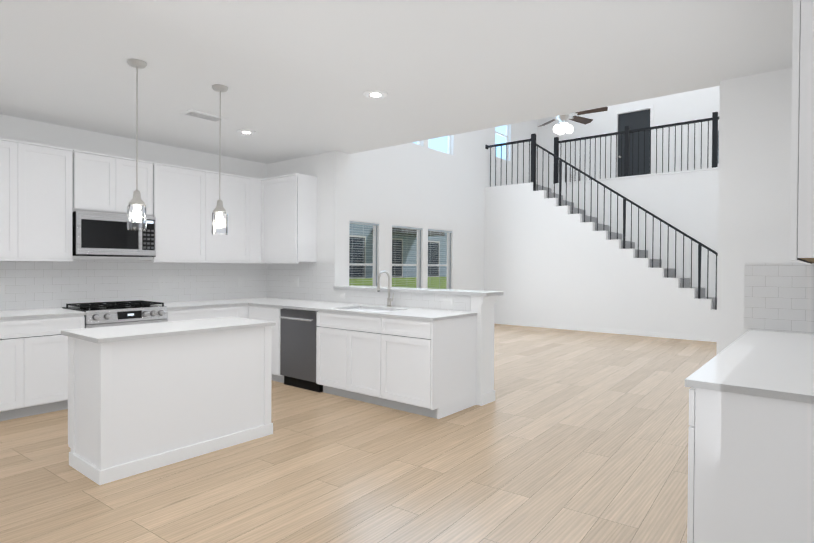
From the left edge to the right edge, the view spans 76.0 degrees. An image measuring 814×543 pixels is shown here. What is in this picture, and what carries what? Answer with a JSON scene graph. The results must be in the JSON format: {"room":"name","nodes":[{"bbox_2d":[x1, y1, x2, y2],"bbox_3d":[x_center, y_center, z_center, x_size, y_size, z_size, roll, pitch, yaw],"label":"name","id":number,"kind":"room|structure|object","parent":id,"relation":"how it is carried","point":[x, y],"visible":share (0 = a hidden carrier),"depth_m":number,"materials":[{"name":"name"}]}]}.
{"room":"kitchen","nodes":[
{"label":"kitchen","id":0,"kind":"room"},
{"bbox_2d":[0,114,266,310],"bbox_3d":[-3.004,-0.103,5.970,0.150,2.740,3.710,1,1,39],"label":"wall","id":1,"kind":"structure","parent":0,"point":[22,129],"depth_m":5.66,"materials":[{"name":"paint"}]},
{"bbox_2d":[0,137,259,262],"bbox_3d":[-2.852,-0.645,5.759,0.340,1.086,3.358,1,1,39],"label":"upper cabinet","id":2,"kind":"object","parent":1,"relation":"attached to","point":[46,191],"depth_m":5.34,"materials":[{"name":"paint"}]},
{"bbox_2d":[72,211,155,256],"bbox_3d":[-3.077,-0.372,5.417,0.423,0.428,0.756,1,1,39],"label":"microwave","id":3,"kind":"object","parent":2,"relation":"attached to","point":[102,234],"visible":0.92,"depth_m":5.24,"materials":[{"name":"silver metal"}]},
{"bbox_2d":[0,259,266,310],"bbox_3d":[-3.010,0.117,5.841,0.008,0.501,3.421,1,1,39],"label":"backsplash","id":4,"kind":"structure","parent":1,"relation":"attached to","point":[32,285],"depth_m":5.69,"materials":[{"name":"tile"}]},
{"bbox_2d":[0,323,716,542],"bbox_3d":[0.882,1.351,6.026,7.450,0.120,18.000,1,1,39],"label":"floor","id":5,"kind":"structure","parent":0,"point":[571,436],"depth_m":3.42,"materials":[{"name":"brown wood"}]},
{"bbox_2d":[0,308,85,420],"bbox_3d":[-3.548,0.826,4.691,0.633,0.900,0.959,1,1,39],"label":"base cabinet","id":6,"kind":"object","parent":5,"relation":"on","point":[33,362],"visible":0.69,"depth_m":4.57,"materials":[{"name":"paint"}]},
{"bbox_2d":[62,300,167,327],"bbox_3d":[-2.968,0.799,5.334,0.707,0.948,0.766,1,1,39],"label":"gas range","id":7,"kind":"object","parent":5,"relation":"on","point":[108,314],"visible":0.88,"depth_m":5.16,"materials":[{"name":"silver metal"}]},
{"bbox_2d":[68,325,275,484],"bbox_3d":[-1.704,0.863,3.852,0.605,0.866,1.274,1,1,39],"label":"kitchen island","id":8,"kind":"object","parent":5,"relation":"on","point":[142,398],"depth_m":3.50,"materials":[{"name":"paint"}]},
{"bbox_2d":[61,317,275,344],"bbox_3d":[-1.700,0.416,3.847,0.630,0.030,1.300,1,1,39],"label":"island countertop","id":9,"kind":"structure","parent":8,"relation":"on","point":[101,335],"depth_m":3.64,"materials":[{"name":"white stone"}]},
{"bbox_2d":[155,300,246,321],"bbox_3d":[-2.458,0.820,6.034,0.632,0.900,0.960,1,1,39],"label":"base cabinet","id":10,"kind":"object","parent":5,"relation":"on","point":[177,311],"depth_m":5.86,"materials":[{"name":"paint"}]},
{"bbox_2d":[279,308,322,392],"bbox_3d":[-0.993,0.846,5.911,0.610,0.868,0.726,1,1,39],"label":"dishwasher","id":11,"kind":"object","parent":5,"relation":"on","point":[298,329],"visible":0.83,"depth_m":5.66,"materials":[{"name":"silver metal"}]},
{"bbox_2d":[231,298,476,418],"bbox_3d":[-0.860,0.832,5.835,3.367,0.900,0.743,1,1,39],"label":"base cabinet","id":12,"kind":"object","parent":5,"relation":"on","point":[419,361],"depth_m":4.93,"materials":[{"name":"paint"}]},
{"bbox_2d":[377,271,393,306],"bbox_3d":[-0.229,0.189,5.591,0.095,0.397,0.216,1,1,39],"label":"sink faucet","id":13,"kind":"object","parent":12,"relation":"on","point":[389,299],"visible":1,"depth_m":5.64,"materials":[{"name":"silver metal"}]},
{"bbox_2d":[546,191,716,309],"bbox_3d":[4.888,-0.257,10.842,4.372,3.049,0.896,1,1,39],"label":"staircase steps","id":14,"kind":"structure","parent":5,"relation":"on","point":[671,271],"depth_m":10.90,"materials":[{"name":"carpet"}]},
{"bbox_2d":[685,330,813,542],"bbox_3d":[2.042,0.880,2.729,0.643,0.900,2.173,1,1,39],"label":"base cabinet","id":15,"kind":"object","parent":5,"relation":"on","point":[751,444],"visible":1,"depth_m":1.99,"materials":[{"name":"paint"}]},
{"bbox_2d":[267,151,497,405],"bbox_3d":[-0.746,-0.098,6.395,4.044,2.750,0.274,1,1,39],"label":"wall","id":16,"kind":"structure","parent":0,"point":[330,171],"depth_m":6.38,"materials":[{"name":"paint"}]},
{"bbox_2d":[260,173,316,262],"bbox_3d":[-1.507,-0.645,6.600,0.690,1.086,0.358,1,1,39],"label":"upper cabinet","id":17,"kind":"object","parent":16,"relation":"attached to","point":[288,203],"depth_m":6.44,"materials":[{"name":"paint"}]},
{"bbox_2d":[267,261,470,311],"bbox_3d":[-0.651,0.128,6.138,3.281,0.501,0.008,1,1,39],"label":"backsplash","id":18,"kind":"structure","parent":16,"relation":"attached to","point":[316,280],"depth_m":6.41,"materials":[{"name":"tile"}]},
{"bbox_2d":[295,277,298,285],"bbox_3d":[-1.434,0.129,6.760,0.070,0.114,0.009,1,1,39],"label":"outlet","id":19,"kind":"object","parent":18,"relation":"attached to","point":[296,281],"visible":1,"depth_m":6.75,"materials":[{"name":"white plastic"}]},
{"bbox_2d":[338,293,344,298],"bbox_3d":[-0.790,0.293,6.239,0.114,0.070,0.009,1,1,39],"label":"outlet","id":20,"kind":"object","parent":18,"relation":"attached to","point":[341,295],"visible":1,"depth_m":6.23,"materials":[{"name":"plastic"}]},
{"bbox_2d":[443,298,452,305],"bbox_3d":[0.414,0.310,5.263,0.114,0.070,0.009,1,1,39],"label":"outlet","id":21,"kind":"object","parent":18,"relation":"attached to","point":[447,302],"visible":1,"depth_m":5.26,"materials":[{"name":"plastic"}]},
{"bbox_2d":[333,285,503,296],"bbox_3d":[0.036,0.208,5.756,2.130,0.040,0.335,1,1,39],"label":"ledge","id":22,"kind":"object","parent":16,"relation":"on","point":[437,291],"visible":1,"depth_m":5.48,"materials":[{"name":"stone"}]},
{"bbox_2d":[0,0,792,163],"bbox_3d":[-2.132,-1.561,2.256,7.450,0.260,8.370,1,1,39],"label":"ceiling","id":23,"kind":"structure","parent":0,"point":[298,78],"depth_m":3.56,"materials":[{"name":"paint"}]},
{"bbox_2d":[127,59,146,229],"bbox_3d":[-1.863,-0.865,3.593,0.124,1.154,0.124,1,1,39],"label":"pendant light","id":24,"kind":"object","parent":23,"relation":"hanging from","point":[137,201],"visible":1,"depth_m":3.59,"materials":[{"name":"silver metal"}]},
{"bbox_2d":[181,109,226,122],"bbox_3d":[-1.893,-1.449,4.863,0.180,0.012,0.360,1,1,39],"label":"ceiling vent","id":25,"kind":"object","parent":23,"relation":"in","point":[202,115],"visible":0.96,"depth_m":4.83,"materials":[{"name":"metal"}]},
{"bbox_2d":[211,84,228,234],"bbox_3d":[-1.466,-0.867,4.082,0.124,1.154,0.124,1,1,39],"label":"pendant light","id":26,"kind":"object","parent":23,"relation":"hanging from","point":[219,209],"visible":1,"depth_m":4.08,"materials":[{"name":"silver metal"}]},
{"bbox_2d":[236,129,255,134],"bbox_3d":[-1.675,-1.454,5.433,0.200,0.010,0.200,1,1,39],"label":"recessed light","id":27,"kind":"object","parent":23,"relation":"in","point":[246,131],"visible":0.96,"depth_m":5.40,"materials":[{"name":"paint"}]},
{"bbox_2d":[363,90,387,98],"bbox_3d":[-0.254,-1.433,4.217,0.200,0.010,0.200,1,1,39],"label":"recessed light","id":28,"kind":"object","parent":23,"relation":"in","point":[376,94],"visible":1,"depth_m":4.20,"materials":[{"name":"paint"}]},
{"bbox_2d":[350,119,537,290],"bbox_3d":[0.758,-1.738,11.305,0.160,5.950,9.930,1,1,39],"label":"wall","id":29,"kind":"structure","parent":0,"point":[423,186],"depth_m":11.11,"materials":[{"name":"paint"}]},
{"bbox_2d":[349,223,375,285],"bbox_3d":[-0.806,-0.113,9.357,0.160,1.540,0.840,1,1,39],"label":"window","id":30,"kind":"structure","parent":29,"relation":"in","point":[373,264],"depth_m":9.66,"materials":[{"name":"paint"}]},
{"bbox_2d":[349,221,378,285],"bbox_3d":[-0.799,-0.128,9.351,0.074,1.506,0.799,1,1,39],"label":"window blinds","id":31,"kind":"object","parent":30,"relation":"attached to","point":[376,237],"visible":0.5,"depth_m":9.34,"materials":[{"name":"white plastic"}]},
{"bbox_2d":[392,227,419,287],"bbox_3d":[-0.022,-0.118,10.324,0.160,1.540,1.010,1,1,39],"label":"window","id":32,"kind":"structure","parent":29,"relation":"in","point":[418,262],"depth_m":10.70,"materials":[{"name":"paint"}]},
{"bbox_2d":[392,225,422,287],"bbox_3d":[-0.015,-0.133,10.318,0.074,1.506,0.969,1,1,39],"label":"window blinds","id":33,"kind":"object","parent":32,"relation":"attached to","point":[420,253],"visible":0.62,"depth_m":10.35,"materials":[{"name":"white plastic"}]},
{"bbox_2d":[428,231,449,287],"bbox_3d":[0.680,-0.122,11.190,0.160,1.540,0.960,1,1,39],"label":"window","id":34,"kind":"structure","parent":29,"relation":"in","point":[447,257],"depth_m":11.55,"materials":[{"name":"paint"}]},
{"bbox_2d":[428,229,452,288],"bbox_3d":[0.687,-0.137,11.184,0.074,1.506,0.919,1,1,39],"label":"window blinds","id":35,"kind":"object","parent":34,"relation":"attached to","point":[449,282],"visible":0.73,"depth_m":11.34,"materials":[{"name":"white plastic"}]},
{"bbox_2d":[428,135,450,153],"bbox_3d":[0.654,-3.263,11.195,0.056,1.400,0.920,1,1,39],"label":"window","id":36,"kind":"structure","parent":29,"relation":"in","point":[441,144],"depth_m":11.36,"materials":[{"name":"glass"}]},
{"bbox_2d":[495,125,507,159],"bbox_3d":[2.362,-3.513,13.298,0.056,1.300,0.800,1,1,39],"label":"window","id":37,"kind":"structure","parent":29,"relation":"in","point":[501,134],"depth_m":13.43,"materials":[{"name":"glass"}]},
{"bbox_2d":[536,184,551,191],"bbox_3d":[5.403,-1.827,11.627,6.650,0.300,2.780,1,1,39],"label":"floor","id":38,"kind":"structure","parent":0,"point":[544,188],"depth_m":12.20,"materials":[{"name":"carpet"}]},
{"bbox_2d":[484,182,716,336],"bbox_3d":[4.074,-0.368,10.845,5.602,3.260,0.120,1,1,39],"label":"wall","id":39,"kind":"structure","parent":0,"point":[585,274],"depth_m":11.25,"materials":[{"name":"paint"}]},
{"bbox_2d":[485,133,717,309],"bbox_3d":[4.133,-0.917,10.795,5.740,4.360,0.090,1,1,39],"label":"stair railing","id":40,"kind":"object","parent":39,"relation":"on","point":[533,163],"visible":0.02,"depth_m":10.90,"materials":[{"name":"black metal"}]},
{"bbox_2d":[494,320,716,341],"bbox_3d":[4.029,1.220,10.803,5.580,0.085,0.014,1,1,39],"label":"baseboard","id":41,"kind":"structure","parent":39,"relation":"attached to","point":[663,335],"depth_m":10.63,"materials":[{"name":"paint"}]},
{"bbox_2d":[538,86,719,188],"bbox_3d":[6.272,-3.189,12.802,6.810,3.010,0.150,1,1,39],"label":"wall","id":42,"kind":"structure","parent":0,"point":[704,103],"depth_m":12.84,"materials":[{"name":"paint"}]},
{"bbox_2d":[618,109,649,176],"bbox_3d":[5.734,-3.021,13.181,0.780,2.040,0.100,1,1,39],"label":"door","id":43,"kind":"structure","parent":42,"relation":"in","point":[637,120],"depth_m":13.15,"materials":[{"name":"black wood"}]},
{"bbox_2d":[614,105,653,177],"bbox_3d":[5.710,-3.056,13.152,0.940,2.130,0.015,1,1,39],"label":"door frame","id":44,"kind":"structure","parent":42,"relation":"attached to","point":[651,107],"depth_m":13.09,"materials":[{"name":"paint"}]},
{"bbox_2d":[551,167,718,296],"bbox_3d":[5.616,-0.404,10.921,5.399,3.350,0.180,1,1,39],"label":"wall","id":45,"kind":"structure","parent":0,"point":[686,201],"depth_m":10.92,"materials":[{"name":"paint"}]},
{"bbox_2d":[553,111,718,183],"bbox_3d":[5.623,-2.639,10.904,5.315,1.120,0.090,1,1,39],"label":"loft railing","id":46,"kind":"object","parent":45,"relation":"on","point":[714,119],"depth_m":11.44,"materials":[{"name":"black metal"}]},
{"bbox_2d":[717,68,802,353],"bbox_3d":[2.689,-0.045,3.672,0.850,2.740,0.110,1,1,39],"label":"wall","id":47,"kind":"structure","parent":0,"point":[755,112],"depth_m":3.77,"materials":[{"name":"paint"}]},
{"bbox_3d":[3.569,-1.646,3.833,0.280,5.950,18.000,1,1,39],"label":"wall","id":48,"kind":"structure","parent":0,"visible":0},
{"bbox_2d":[744,263,813,333],"bbox_3d":[2.055,0.188,2.759,0.680,0.483,2.110,1,1,39],"label":"backsplash","id":49,"kind":"structure","parent":48,"relation":"attached to","point":[778,297],"depth_m":3.65,"materials":[{"name":"tile"}]},
{"bbox_2d":[790,0,813,263],"bbox_3d":[2.183,-0.584,2.616,0.314,1.080,2.160,1,1,39],"label":"upper cabinet","id":50,"kind":"object","parent":48,"relation":"attached to","point":[802,195],"visible":1,"depth_m":1.86,"materials":[{"name":"paint"}]},
{"bbox_3d":[3.461,-4.774,9.100,7.450,0.200,9.930,1,1,39],"label":"ceiling","id":51,"kind":"structure","parent":0,"visible":0},
{"bbox_2d":[538,107,607,134],"bbox_3d":[2.543,-3.441,8.268,1.279,2.462,1.312,1,1,39],"label":"ceiling fan","id":52,"kind":"object","parent":51,"relation":"hanging from","point":[565,126],"visible":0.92,"depth_m":8.26,"materials":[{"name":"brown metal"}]},
{"label":"outside","id":53,"kind":"structure","parent":0,"visible":0},
{"bbox_2d":[349,277,446,288],"bbox_3d":[-13.957,0.616,35.558,53.190,1.180,42.000,1,1,39],"label":"ground","id":54,"kind":"structure","parent":53,"point":[433,282],"depth_m":20.87,"materials":[{"name":"green plant"}]},
{"bbox_2d":[349,224,446,277],"bbox_3d":[-2.710,-3.100,25.458,9.900,8.450,10.300,1,1,39],"label":"house","id":55,"kind":"structure","parent":54,"relation":"on","point":[436,251],"depth_m":22.82,"materials":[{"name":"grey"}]}
]}

